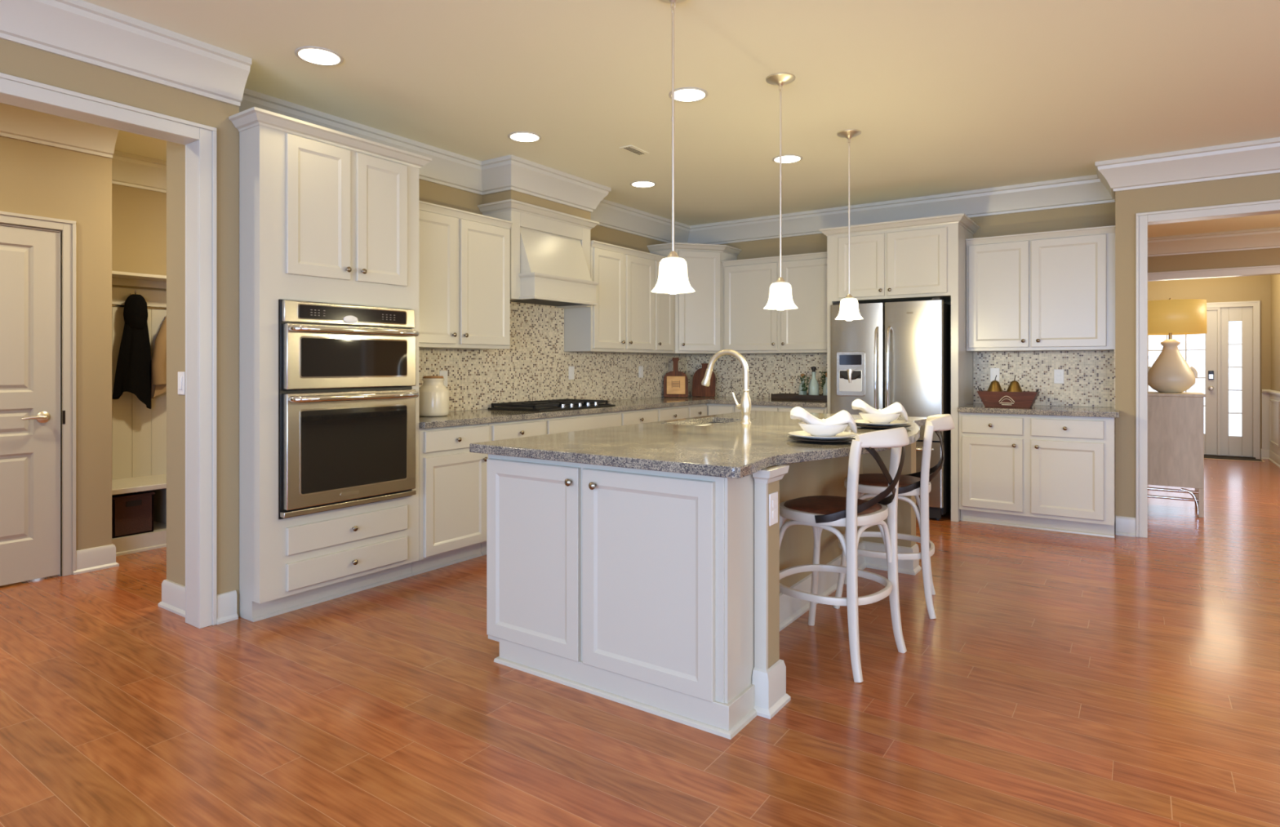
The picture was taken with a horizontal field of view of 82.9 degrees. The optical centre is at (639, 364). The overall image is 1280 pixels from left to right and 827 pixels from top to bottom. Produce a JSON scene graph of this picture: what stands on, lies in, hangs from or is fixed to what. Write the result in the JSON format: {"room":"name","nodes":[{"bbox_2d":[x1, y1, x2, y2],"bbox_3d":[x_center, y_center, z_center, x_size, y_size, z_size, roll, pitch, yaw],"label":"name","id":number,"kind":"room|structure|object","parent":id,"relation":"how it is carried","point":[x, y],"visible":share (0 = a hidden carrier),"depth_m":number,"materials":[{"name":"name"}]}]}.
{"room":"kitchen","nodes":[
{"label":"kitchen","id":0,"kind":"room"},
{"bbox_2d":[0,136,111,576],"bbox_3d":[-5.057,-0.120,2.663,0.850,2.740,5.040,0,0,35],"label":"wall","id":1,"kind":"structure","parent":0,"point":[37,180],"depth_m":4.39,"materials":[{"name":"beige paint"}]},
{"bbox_2d":[0,211,75,586],"bbox_3d":[-3.686,0.197,3.958,0.177,2.107,0.972,0,0,35],"label":"door","id":2,"kind":"structure","parent":1,"relation":"in","point":[30,264],"depth_m":4.19,"materials":[{"name":"beige paint"}]},
{"bbox_2d":[0,102,119,158],"bbox_3d":[-4.657,-1.385,2.387,0.122,0.210,5.040,0,0,35],"label":"trim","id":3,"kind":"structure","parent":1,"relation":"attached to","point":[16,122],"depth_m":4.22,"materials":[{"name":"beige paint"}]},
{"bbox_2d":[73,543,119,574],"bbox_3d":[-3.376,1.181,4.458,0.178,0.137,0.232,0,0,35],"label":"baseboard","id":4,"kind":"structure","parent":1,"relation":"attached to","point":[91,559],"depth_m":4.41,"materials":[{"name":"beige paint"}]},
{"bbox_2d":[0,38,211,126],"bbox_3d":[-3.504,-0.120,1.507,0.120,2.740,4.900,0,0,35],"label":"wall","id":5,"kind":"structure","parent":0,"point":[16,60],"depth_m":3.12,"materials":[{"name":"beige paint"}]},
{"bbox_2d":[0,72,217,628],"bbox_3d":[-2.579,0.055,2.848,0.164,2.390,1.670,0,0,35],"label":"trim","id":6,"kind":"structure","parent":5,"relation":"attached to","point":[200,140],"depth_m":3.46,"materials":[{"name":"beige paint"}]},
{"bbox_2d":[0,0,252,106],"bbox_3d":[-3.368,-1.385,1.492,0.122,0.210,5.030,0,0,35],"label":"trim","id":7,"kind":"structure","parent":5,"relation":"attached to","point":[80,30],"depth_m":3.13,"materials":[{"name":"beige paint"}]},
{"bbox_2d":[217,590,238,624],"bbox_3d":[-2.016,1.181,3.534,0.028,0.137,0.097,0,0,35],"label":"baseboard","id":8,"kind":"structure","parent":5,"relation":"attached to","point":[226,602],"depth_m":3.53,"materials":[{"name":"beige paint"}]},
{"bbox_2d":[111,183,166,290],"bbox_3d":[-3.540,-0.120,5.505,0.120,2.740,1.360,0,0,35],"label":"wall","id":9,"kind":"structure","parent":0,"point":[139,215],"depth_m":5.26,"materials":[{"name":"beige paint"}]},
{"bbox_2d":[111,271,166,288],"bbox_3d":[-3.391,-0.601,5.395,0.250,0.072,1.350,0,0,35],"label":"shelf","id":10,"kind":"object","parent":9,"relation":"attached to","point":[119,278],"visible":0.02,"depth_m":5.18,"materials":[{"name":"beige paint"}]},
{"bbox_2d":[111,150,166,193],"bbox_3d":[-2.742,-1.385,4.954,1.820,0.210,1.360,0,0,35],"label":"trim","id":11,"kind":"structure","parent":9,"relation":"attached to","point":[130,170],"depth_m":5.20,"materials":[{"name":"beige paint"}]},
{"bbox_2d":[166,98,239,617],"bbox_3d":[-2.224,-0.120,3.679,0.480,2.740,0.130,0,0,35],"label":"wall","id":12,"kind":"structure","parent":0,"point":[228,135],"depth_m":3.59,"materials":[{"name":"beige paint"}]},
{"bbox_2d":[158,579,185,617],"bbox_3d":[-1.905,1.181,4.274,0.386,0.137,1.528,0,0,35],"label":"baseboard","id":13,"kind":"structure","parent":12,"relation":"attached to","point":[173,593],"depth_m":3.68,"materials":[{"name":"beige paint"}]},
{"bbox_2d":[177,371,185,395],"bbox_3d":[-2.318,0.093,3.658,0.072,0.116,0.011,0,0,35],"label":"light switch","id":14,"kind":"object","parent":12,"relation":"attached to","point":[181,375],"visible":1,"depth_m":3.65,"materials":[{"name":"white plastic"}]},
{"bbox_2d":[482,190,591,219],"bbox_3d":[-0.802,-1.350,5.775,0.300,0.280,0.935,0,0,35],"label":"wall","id":15,"kind":"structure","parent":0,"point":[509,194],"depth_m":5.51,"materials":[{"name":"beige paint"}]},
{"bbox_2d":[418,178,668,411],"bbox_3d":[-0.905,-0.120,5.952,0.070,2.740,5.110,0,0,35],"label":"wall","id":16,"kind":"structure","parent":0,"point":[428,192],"depth_m":5.40,"materials":[{"name":"beige paint"}]},
{"bbox_2d":[418,200,512,349],"bbox_3d":[-1.350,-0.578,4.935,0.348,0.926,1.045,0,0,35],"label":"upper cabinet","id":17,"kind":"object","parent":16,"relation":"attached to","point":[464,256],"visible":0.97,"depth_m":4.90,"materials":[{"name":"beige paint"}]},
{"bbox_2d":[477,199,599,308],"bbox_3d":[-0.734,-0.841,5.728,0.461,0.712,1.035,0,0,35],"label":"range hood","id":18,"kind":"object","parent":16,"relation":"attached to","point":[550,249],"visible":0.9,"depth_m":5.55,"materials":[{"name":"beige paint"}]},
{"bbox_2d":[418,302,686,411],"bbox_3d":[-0.639,-0.107,6.268,0.008,0.885,4.048,0,0,35],"label":"tiled wall","id":19,"kind":"structure","parent":16,"relation":"attached to","point":[477,379],"depth_m":5.97,"materials":[{"name":"tile"}]},
{"bbox_2d":[439,370,447,386],"bbox_3d":[-1.397,0.100,5.155,0.009,0.116,0.072,0,0,35],"label":"wall outlet","id":20,"kind":"object","parent":19,"relation":"attached to","point":[442,373],"visible":0.66,"depth_m":5.16,"materials":[{"name":"white plastic"}]},
{"bbox_2d":[568,366,573,379],"bbox_3d":[-0.596,0.070,6.316,0.009,0.116,0.072,0,0,35],"label":"wall outlet","id":21,"kind":"object","parent":19,"relation":"attached to","point":[571,368],"visible":1,"depth_m":6.31,"materials":[{"name":"white plastic"}]},
{"bbox_2d":[564,240,656,352],"bbox_3d":[-0.244,-0.578,6.537,0.348,0.926,0.947,0,0,35],"label":"upper cabinet","id":22,"kind":"object","parent":16,"relation":"attached to","point":[622,321],"visible":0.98,"depth_m":6.34,"materials":[{"name":"beige paint"}]},
{"bbox_2d":[632,254,677,353],"bbox_3d":[0.134,-0.578,7.086,0.348,0.926,0.379,0,0,35],"label":"upper cabinet","id":23,"kind":"object","parent":16,"relation":"attached to","point":[664,268],"visible":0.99,"depth_m":6.99,"materials":[{"name":"beige paint"}]},
{"bbox_2d":[647,242,741,354],"bbox_3d":[0.565,-0.658,7.427,0.670,1.087,0.768,0,0,35],"label":"upper cabinet","id":24,"kind":"object","parent":16,"relation":"attached to","point":[699,268],"visible":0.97,"depth_m":7.23,"materials":[{"name":"beige paint"}]},
{"bbox_2d":[0,458,1279,826],"bbox_3d":[1.929,1.290,4.380,11.000,0.080,16.200,0,0,35],"label":"floor","id":25,"kind":"structure","parent":0,"point":[1057,678],"depth_m":2.62,"materials":[{"name":"red wood"}]},
{"bbox_2d":[111,286,166,555],"bbox_3d":[-3.285,0.350,5.328,0.500,1.800,1.360,0,0,35],"label":"hall tree","id":26,"kind":"object","parent":25,"relation":"on","point":[139,432],"visible":0.1,"depth_m":5.20,"materials":[{"name":"beige paint"}]},
{"bbox_2d":[111,293,151,408],"bbox_3d":[-3.601,-0.091,5.136,0.117,0.819,0.241,0,0,35],"label":"jacket","id":27,"kind":"object","parent":26,"relation":"hanging from","point":[133,369],"visible":1,"depth_m":5.12,"materials":[{"name":"black fabric"}]},
{"bbox_2d":[123,293,147,328],"bbox_3d":[-3.589,-0.380,5.152,0.102,0.240,0.146,0,0,35],"label":"hood","id":28,"kind":"object","parent":27,"relation":"attached to","point":[135,309],"depth_m":5.12,"materials":[{"name":"black fabric"}]},
{"bbox_2d":[111,490,155,537],"bbox_3d":[-3.491,1.005,4.924,0.252,0.270,0.251,0,0,35],"label":"storage bin","id":29,"kind":"object","parent":26,"relation":"on","point":[132,513],"visible":0.66,"depth_m":4.86,"materials":[{"name":"brown"}]},
{"bbox_2d":[151,315,166,399],"bbox_3d":[-3.443,-0.092,5.348,0.176,0.676,0.368,0,0,35],"label":"jacket","id":30,"kind":"object","parent":26,"relation":"hanging from","point":[158,362],"visible":0.29,"depth_m":5.21,"materials":[{"name":"brown fabric"}]},
{"bbox_2d":[228,106,431,622],"bbox_3d":[-1.790,0.017,4.031,0.650,2.467,1.042,0,0,35],"label":"tall cabinet","id":31,"kind":"object","parent":25,"relation":"on","point":[326,215],"visible":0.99,"depth_m":3.69,"materials":[{"name":"beige paint"}]},
{"bbox_2d":[278,299,419,519],"bbox_3d":[-1.505,0.219,3.858,0.128,1.082,0.785,0,0,35],"label":"wall oven","id":32,"kind":"object","parent":31,"relation":"in","point":[347,397],"visible":1,"depth_m":3.80,"materials":[{"name":"silver metal"}]},
{"bbox_2d":[411,422,488,575],"bbox_3d":[-1.367,0.812,4.646,0.648,0.875,0.549,0,0,35],"label":"base cabinet","id":33,"kind":"object","parent":25,"relation":"on","point":[452,478],"visible":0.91,"depth_m":4.45,"materials":[{"name":"beige paint"}]},
{"bbox_2d":[418,395,826,428],"bbox_3d":[0.106,0.355,5.753,1.816,0.038,4.046,0,0,35],"label":"countertop","id":34,"kind":"structure","parent":33,"relation":"on","point":[457,418],"depth_m":5.50,"materials":[{"name":"stone"}]},
{"bbox_2d":[418,375,448,416],"bbox_3d":[-1.361,0.203,4.772,0.200,0.262,0.200,0,0,35],"label":"canister","id":35,"kind":"object","parent":34,"relation":"on","point":[433,397],"visible":0.97,"depth_m":4.70,"materials":[{"name":"beige ceramic"}]},
{"bbox_2d":[488,399,615,411],"bbox_3d":[-0.676,0.312,5.703,0.530,0.047,0.910,0,0,35],"label":"cooktop","id":36,"kind":"object","parent":34,"relation":"in","point":[553,404],"visible":1,"depth_m":5.47,"materials":[{"name":"black metal"}]},
{"bbox_2d":[663,357,688,397],"bbox_3d":[0.368,0.130,7.467,0.250,0.409,0.077,0,0,0],"label":"cutting board","id":37,"kind":"object","parent":34,"relation":"on","point":[675,382],"visible":1,"depth_m":7.45,"materials":[{"name":"brown wood"}]},
{"bbox_2d":[692,361,715,396],"bbox_3d":[0.672,0.150,7.589,0.260,0.368,0.056,0,0,30],"label":"cutting board","id":38,"kind":"object","parent":34,"relation":"on","point":[698,389],"visible":0.95,"depth_m":7.59,"materials":[{"name":"brown wood"}]},
{"bbox_2d":[770,393,826,401],"bbox_3d":[1.556,0.307,6.824,0.590,0.058,0.240,0,0,35],"label":"serving tray","id":39,"kind":"object","parent":34,"relation":"on","point":[782,397],"visible":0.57,"depth_m":6.75,"materials":[{"name":"brown wood"}]},
{"bbox_2d":[798,373,806,395],"bbox_3d":[1.535,0.202,6.838,0.075,0.242,0.075,0,0,35],"label":"glass bottle","id":40,"kind":"object","parent":39,"relation":"on","point":[800,393],"visible":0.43,"depth_m":6.82,"materials":[{"name":"glass"}]},
{"bbox_2d":[797,375,811,395],"bbox_3d":[1.522,0.212,6.719,0.125,0.222,0.105,0,0,17],"label":"sprig","id":41,"kind":"object","parent":39,"relation":"on","point":[804,376],"visible":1,"depth_m":6.71,"materials":[{"name":"green plant"}]},
{"bbox_2d":[808,366,818,395],"bbox_3d":[1.617,0.168,6.745,0.097,0.310,0.097,0,0,35],"label":"glass bottle","id":42,"kind":"object","parent":39,"relation":"on","point":[813,389],"visible":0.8,"depth_m":6.71,"materials":[{"name":"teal glass"}]},
{"bbox_2d":[480,417,545,555],"bbox_3d":[-1.056,0.812,5.097,0.648,0.875,0.539,0,0,35],"label":"base cabinet","id":43,"kind":"object","parent":25,"relation":"on","point":[532,427],"visible":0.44,"depth_m":4.89,"materials":[{"name":"beige paint"}]},
{"bbox_2d":[544,411,620,434],"bbox_3d":[-0.647,0.812,5.689,0.648,0.875,0.893,0,0,35],"label":"base cabinet","id":44,"kind":"object","parent":25,"relation":"on","point":[597,420],"visible":0.02,"depth_m":5.47,"materials":[{"name":"beige paint"}]},
{"bbox_2d":[619,408,657,426],"bbox_3d":[-0.238,0.812,6.282,0.648,0.875,0.539,0,0,35],"label":"base cabinet","id":45,"kind":"object","parent":25,"relation":"on","point":[642,415],"visible":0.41,"depth_m":6.09,"materials":[{"name":"beige paint"}]},
{"bbox_2d":[656,405,688,421],"bbox_3d":[0.064,0.812,6.721,0.648,0.875,0.519,0,0,35],"label":"base cabinet","id":46,"kind":"object","parent":25,"relation":"on","point":[668,413],"visible":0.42,"depth_m":6.53,"materials":[{"name":"beige paint"}]},
{"bbox_2d":[686,403,706,417],"bbox_3d":[0.318,0.812,7.088,0.648,0.875,0.367,0,0,35],"label":"base cabinet","id":47,"kind":"object","parent":25,"relation":"on","point":[697,410],"visible":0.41,"depth_m":6.90,"materials":[{"name":"beige paint"}]},
{"bbox_2d":[486,426,920,739],"bbox_3d":[0.581,0.812,3.815,1.232,0.875,2.660,0,0,35],"label":"kitchen island","id":48,"kind":"object","parent":25,"relation":"on","point":[657,593],"visible":0.73,"depth_m":2.69,"materials":[{"name":"beige paint"}]},
{"bbox_2d":[469,410,927,478],"bbox_3d":[0.652,0.355,3.802,1.475,0.038,2.730,0,0,35],"label":"island countertop","id":49,"kind":"structure","parent":48,"relation":"on","point":[731,449],"depth_m":3.02,"materials":[{"name":"stone"}]},
{"bbox_2d":[701,349,751,423],"bbox_3d":[0.502,0.123,4.246,0.322,0.427,0.062,0,0,35],"label":"faucet","id":50,"kind":"object","parent":49,"relation":"on","point":[745,403],"visible":1,"depth_m":4.17,"materials":[{"name":"silver metal"}]},
{"bbox_2d":[786,435,855,442],"bbox_3d":[0.808,0.326,3.196,0.320,0.014,0.320,0,0,0],"label":"charger plate","id":51,"kind":"object","parent":49,"relation":"on","point":[789,437],"visible":0.45,"depth_m":3.13,"materials":[{"name":"brown"}]},
{"bbox_2d":[788,431,857,439],"bbox_3d":[0.808,0.313,3.196,0.304,0.020,0.304,0,0,0],"label":"dinner plate","id":52,"kind":"object","parent":51,"relation":"on","point":[799,433],"visible":0.76,"depth_m":3.18,"materials":[{"name":"white ceramic"}]},
{"bbox_2d":[798,422,848,436],"bbox_3d":[0.808,0.284,3.196,0.216,0.055,0.216,0,0,0],"label":"bowl","id":53,"kind":"object","parent":52,"relation":"on","point":[818,430],"visible":0.88,"depth_m":3.12,"materials":[{"name":"white ceramic"}]},
{"bbox_2d":[790,406,857,433],"bbox_3d":[0.808,0.243,3.196,0.290,0.117,0.172,0,0,0],"label":"napkin","id":54,"kind":"object","parent":53,"relation":"on","point":[842,417],"visible":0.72,"depth_m":3.14,"materials":[{"name":"white fabric"}]},
{"bbox_2d":[855,422,911,428],"bbox_3d":[1.286,0.326,3.888,0.320,0.014,0.320,0,0,5],"label":"charger plate","id":55,"kind":"object","parent":49,"relation":"on","point":[904,425],"visible":0.53,"depth_m":3.80,"materials":[{"name":"brown"}]},
{"bbox_2d":[853,419,909,426],"bbox_3d":[1.286,0.313,3.888,0.304,0.020,0.304,0,0,5],"label":"dinner plate","id":56,"kind":"object","parent":55,"relation":"on","point":[858,421],"visible":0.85,"depth_m":3.82,"materials":[{"name":"white ceramic"}]},
{"bbox_2d":[858,411,900,423],"bbox_3d":[1.286,0.284,3.888,0.216,0.055,0.216,0,0,5],"label":"bowl","id":57,"kind":"object","parent":56,"relation":"on","point":[871,418],"visible":0.91,"depth_m":3.81,"materials":[{"name":"white ceramic"}]},
{"bbox_2d":[851,399,907,421],"bbox_3d":[1.286,0.243,3.888,0.290,0.117,0.172,0,0,5],"label":"napkin","id":58,"kind":"object","parent":57,"relation":"on","point":[858,404],"visible":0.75,"depth_m":3.83,"materials":[{"name":"white fabric"}]},
{"bbox_2d":[768,491,777,525],"bbox_3d":[0.488,0.525,2.646,0.009,0.116,0.072,0,0,35],"label":"wall outlet","id":59,"kind":"object","parent":48,"relation":"attached to","point":[773,497],"visible":1,"depth_m":2.64,"materials":[{"name":"white plastic"}]},
{"bbox_2d":[706,403,733,415],"bbox_3d":[0.937,0.812,7.237,0.299,0.875,0.616,0,0,35],"label":"base cabinet","id":60,"kind":"object","parent":25,"relation":"on","point":[712,408],"visible":0.13,"depth_m":6.99,"materials":[{"name":"beige paint"}]},
{"bbox_2d":[733,404,826,413],"bbox_3d":[1.428,0.812,6.880,0.911,0.875,0.646,0,0,35],"label":"base cabinet","id":61,"kind":"object","parent":25,"relation":"on","point":[753,407],"visible":0.02,"depth_m":6.63,"materials":[{"name":"beige paint"}]},
{"bbox_2d":[779,426,909,682],"bbox_3d":[0.869,0.755,3.136,0.582,1.000,0.487,0,0,43],"label":"bar stool","id":62,"kind":"object","parent":25,"relation":"on","point":[820,513],"visible":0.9,"depth_m":3.00,"materials":[{"name":"beige paint"}]},
{"bbox_2d":[830,297,951,519],"bbox_3d":[2.196,0.357,6.259,0.915,1.785,0.784,0,0,35],"label":"refrigerator","id":63,"kind":"object","parent":25,"relation":"on","point":[890,353],"visible":0.64,"depth_m":5.94,"materials":[{"name":"silver metal"}]},
{"bbox_2d":[833,413,955,618],"bbox_3d":[1.350,0.755,3.835,0.582,1.000,0.487,0,0,22],"label":"bar stool","id":64,"kind":"object","parent":25,"relation":"on","point":[916,484],"visible":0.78,"depth_m":3.63,"materials":[{"name":"beige paint"}]},
{"bbox_2d":[819,213,979,521],"bbox_3d":[2.255,0.029,6.314,1.180,2.442,0.680,0,0,35],"label":"tall cabinet","id":65,"kind":"object","parent":25,"relation":"on","point":[919,259],"visible":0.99,"depth_m":5.99,"materials":[{"name":"beige paint"}]},
{"bbox_2d":[959,412,1115,537],"bbox_3d":[3.125,0.812,5.709,1.036,0.875,0.648,0,0,35],"label":"base cabinet","id":66,"kind":"object","parent":25,"relation":"on","point":[1042,472],"visible":0.99,"depth_m":5.45,"materials":[{"name":"beige paint"}]},
{"bbox_2d":[957,403,1119,417],"bbox_3d":[3.141,0.355,5.707,1.069,0.038,0.673,0,0,35],"label":"countertop","id":67,"kind":"structure","parent":66,"relation":"on","point":[1093,411],"depth_m":5.47,"materials":[{"name":"stone"}]},
{"bbox_2d":[977,387,1039,408],"bbox_3d":[2.925,0.262,5.757,0.428,0.149,0.190,0,0,35],"label":"wooden box","id":68,"kind":"object","parent":67,"relation":"on","point":[1024,399],"visible":0.99,"depth_m":5.68,"materials":[{"name":"red wood"}]},
{"bbox_2d":[986,374,1003,391],"bbox_3d":[2.847,0.203,5.811,0.132,0.243,0.132,0,0,35],"label":"pear","id":69,"kind":"object","parent":68,"relation":"in","point":[994,386],"visible":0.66,"depth_m":5.78,"materials":[{"name":"brown food"}]},
{"bbox_2d":[1006,375,1022,391],"bbox_3d":[2.962,0.203,5.732,0.132,0.243,0.132,0,0,-34],"label":"pear","id":70,"kind":"object","parent":68,"relation":"in","point":[1014,386],"visible":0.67,"depth_m":5.70,"materials":[{"name":"brown food"}]},
{"bbox_2d":[1147,391,1205,517],"bbox_3d":[4.339,0.745,6.410,1.022,1.010,0.500,0,0,35],"label":"console table","id":71,"kind":"object","parent":25,"relation":"on","point":[1175,420],"visible":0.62,"depth_m":6.03,"materials":[{"name":"brown wood"}]},
{"bbox_2d":[1147,297,1207,392],"bbox_3d":[4.573,-0.168,6.248,0.499,0.815,0.499,0,0,35],"label":"table lamp","id":72,"kind":"object","parent":71,"relation":"on","point":[1170,372],"visible":0.92,"depth_m":6.10,"materials":[{"name":"beige ceramic"}]},
{"bbox_2d":[1204,456,1264,462],"bbox_3d":[7.714,1.244,9.682,0.940,0.012,0.260,0,0,35],"label":"threshold","id":73,"kind":"object","parent":25,"relation":"on","point":[1205,457],"visible":0.56,"depth_m":9.54,"materials":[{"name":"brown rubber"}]},
{"bbox_2d":[82,0,1279,237],"bbox_3d":[1.929,-1.540,4.380,11.000,0.100,16.200,0,0,35],"label":"ceiling","id":74,"kind":"structure","parent":0,"point":[943,96],"depth_m":3.81,"materials":[{"name":"beige paint"}]},
{"bbox_2d":[294,46,343,66],"bbox_3d":[-1.547,-1.486,3.498,0.216,0.006,0.216,0,0,35],"label":"recessed light","id":75,"kind":"object","parent":74,"relation":"in","point":[316,55],"visible":1,"depth_m":3.49,"materials":[{"name":"beige paint"}]},
{"bbox_2d":[507,131,541,142],"bbox_3d":[-0.754,-1.486,4.736,0.216,0.006,0.216,0,0,35],"label":"recessed light","id":76,"kind":"object","parent":74,"relation":"in","point":[519,136],"visible":1,"depth_m":4.72,"materials":[{"name":"beige paint"}]},
{"bbox_2d":[619,145,648,155],"bbox_3d":[-0.039,-1.486,5.032,0.100,0.007,0.220,0,0,35],"label":"ceiling vent","id":77,"kind":"object","parent":74,"relation":"in","point":[630,148],"visible":1,"depth_m":5.02,"materials":[{"name":"beige metal"}]},
{"bbox_2d":[630,180,656,187],"bbox_3d":[0.026,-1.486,5.972,0.216,0.006,0.216,0,0,35],"label":"recessed light","id":78,"kind":"object","parent":74,"relation":"in","point":[642,184],"visible":1,"depth_m":5.95,"materials":[{"name":"beige paint"}]},
{"bbox_2d":[658,0,686,293],"bbox_3d":[0.132,-0.886,2.904,0.176,1.207,0.176,0,0,35],"label":"pendant lamp","id":79,"kind":"object","parent":74,"relation":"hanging from","point":[673,255],"visible":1,"depth_m":2.90,"materials":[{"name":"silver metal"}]},
{"bbox_2d":[668,87,707,102],"bbox_3d":[0.266,-1.486,3.996,0.216,0.006,0.216,0,0,35],"label":"recessed light","id":80,"kind":"object","parent":74,"relation":"in","point":[686,95],"visible":0.92,"depth_m":3.99,"materials":[{"name":"beige paint"}]},
{"bbox_2d":[765,72,795,310],"bbox_3d":[0.732,-0.886,3.772,0.176,1.207,0.176,0,0,35],"label":"pendant lamp","id":81,"kind":"object","parent":74,"relation":"hanging from","point":[780,79],"visible":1,"depth_m":3.77,"materials":[{"name":"silver metal"}]},
{"bbox_2d":[772,154,802,164],"bbox_3d":[1.066,-1.486,5.242,0.216,0.006,0.216,0,0,35],"label":"recessed light","id":82,"kind":"object","parent":74,"relation":"in","point":[790,158],"visible":0.96,"depth_m":5.22,"materials":[{"name":"beige paint"}]},
{"bbox_2d":[836,128,861,320],"bbox_3d":[1.345,-0.886,4.661,0.176,1.207,0.176,0,0,35],"label":"pendant lamp","id":83,"kind":"object","parent":74,"relation":"hanging from","point":[848,134],"visible":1,"depth_m":4.66,"materials":[{"name":"silver metal"}]},
{"bbox_2d":[688,202,1115,523],"bbox_3d":[2.163,-0.120,6.867,3.940,2.740,0.120,0,0,35],"label":"wall","id":84,"kind":"structure","parent":0,"point":[1101,215],"depth_m":6.13,"materials":[{"name":"beige paint"}]},
{"bbox_2d":[239,88,1279,244],"bbox_3d":[2.584,-1.385,3.473,8.490,0.210,4.988,0,0,35],"label":"trim","id":85,"kind":"structure","parent":84,"relation":"attached to","point":[1260,157],"depth_m":5.65,"materials":[{"name":"beige paint"}]},
{"bbox_2d":[721,251,826,353],"bbox_3d":[1.406,-0.578,7.090,1.197,0.926,0.368,0,0,35],"label":"upper cabinet","id":86,"kind":"object","parent":84,"relation":"attached to","point":[753,324],"visible":0.93,"depth_m":6.98,"materials":[{"name":"beige paint"}]},
{"bbox_2d":[686,350,1114,407],"bbox_3d":[2.129,0.111,6.812,3.932,0.449,0.008,0,0,35],"label":"tiled wall","id":87,"kind":"structure","parent":84,"relation":"attached to","point":[1088,375],"depth_m":6.15,"materials":[{"name":"tile"}]},
{"bbox_2d":[990,368,999,381],"bbox_3d":[3.027,0.085,6.182,0.072,0.116,0.009,0,0,35],"label":"wall outlet","id":88,"kind":"object","parent":87,"relation":"attached to","point":[993,371],"visible":0.91,"depth_m":6.18,"materials":[{"name":"white plastic"}]},
{"bbox_2d":[1053,368,1063,383],"bbox_3d":[3.418,0.095,5.913,0.072,0.116,0.009,0,0,35],"label":"wall outlet","id":89,"kind":"object","parent":87,"relation":"attached to","point":[1058,373],"visible":1,"depth_m":5.91,"materials":[{"name":"white plastic"}]},
{"bbox_2d":[965,225,1115,351],"bbox_3d":[3.216,-0.578,5.841,1.036,0.926,0.368,0,0,35],"label":"upper cabinet","id":90,"kind":"object","parent":84,"relation":"attached to","point":[1051,291],"visible":0.99,"depth_m":5.70,"materials":[{"name":"beige paint"}]},
{"bbox_2d":[1115,173,1279,533],"bbox_3d":[5.537,-0.120,4.283,4.550,2.740,0.540,0,0,35],"label":"wall","id":91,"kind":"structure","parent":0,"point":[1260,188],"depth_m":5.30,"materials":[{"name":"beige paint"}]},
{"bbox_2d":[1115,515,1135,537],"bbox_3d":[3.555,1.181,5.306,0.122,0.137,0.028,0,0,35],"label":"baseboard","id":92,"kind":"structure","parent":91,"relation":"attached to","point":[1125,526],"depth_m":5.30,"materials":[{"name":"beige paint"}]},
{"bbox_2d":[1135,199,1279,537],"bbox_3d":[4.667,0.075,4.628,2.475,2.350,0.164,0,0,35],"label":"trim","id":93,"kind":"structure","parent":91,"relation":"attached to","point":[1144,220],"depth_m":5.24,"materials":[{"name":"beige paint"}]},
{"bbox_2d":[1147,275,1271,458],"bbox_3d":[7.165,-0.120,10.437,3.140,2.740,0.120,0,0,35],"label":"wall","id":94,"kind":"structure","parent":0,"point":[1246,288],"depth_m":9.76,"materials":[{"name":"beige paint"}]},
{"bbox_2d":[1147,307,1255,458],"bbox_3d":[7.650,0.235,10.048,1.340,2.030,0.210,0,0,35],"label":"door","id":95,"kind":"structure","parent":94,"relation":"in","point":[1212,338],"depth_m":9.93,"materials":[{"name":"beige paint"}]},
{"bbox_2d":[1220,306,1253,456],"bbox_3d":[8.066,0.225,9.806,0.340,2.010,0.045,0,0,35],"label":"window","id":96,"kind":"structure","parent":95,"relation":"attached to","point":[1239,446],"depth_m":9.76,"materials":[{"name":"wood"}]},
{"bbox_2d":[1206,300,1260,458],"bbox_3d":[7.635,0.200,10.027,1.440,2.100,0.022,0,0,35],"label":"trim","id":97,"kind":"structure","parent":94,"relation":"attached to","point":[1256,304],"depth_m":9.64,"materials":[{"name":"beige paint"}]},
{"bbox_2d":[1147,248,1279,272],"bbox_3d":[7.191,-0.120,7.868,6.100,2.740,0.120,0,0,35],"label":"wall","id":98,"kind":"structure","parent":0,"point":[1270,256],"depth_m":8.24,"materials":[{"name":"beige paint"}]},
{"bbox_2d":[1147,226,1279,257],"bbox_3d":[7.081,-1.385,7.797,6.000,0.210,0.122,0,0,35],"label":"trim","id":99,"kind":"structure","parent":98,"relation":"attached to","point":[1268,237],"depth_m":8.19,"materials":[{"name":"beige paint"}]},
{"bbox_2d":[1147,265,1279,281],"bbox_3d":[6.267,0.080,8.492,2.310,2.340,0.142,0,0,35],"label":"trim","id":100,"kind":"structure","parent":98,"relation":"attached to","point":[1268,269],"depth_m":8.24,"materials":[{"name":"beige paint"}]},
{"bbox_2d":[1271,274,1279,391],"bbox_3d":[6.548,-0.120,7.024,6.240,2.740,6.200,0,0,35],"label":"wall","id":101,"kind":"structure","parent":0,"point":[1275,279],"depth_m":9.23,"materials":[{"name":"beige paint"}]},
{"bbox_2d":[1261,448,1279,467],"bbox_3d":[7.721,1.181,8.778,0.100,0.137,1.980,0,0,35],"label":"baseboard","id":102,"kind":"structure","parent":101,"relation":"attached to","point":[1268,455],"depth_m":9.41,"materials":[{"name":"beige paint"}]},
{"bbox_2d":[1262,389,1279,456],"bbox_3d":[7.726,0.723,8.775,0.090,0.795,1.980,0,0,35],"label":"trim","id":103,"kind":"structure","parent":101,"relation":"attached to","point":[1270,398],"depth_m":9.43,"materials":[{"name":"beige paint"}]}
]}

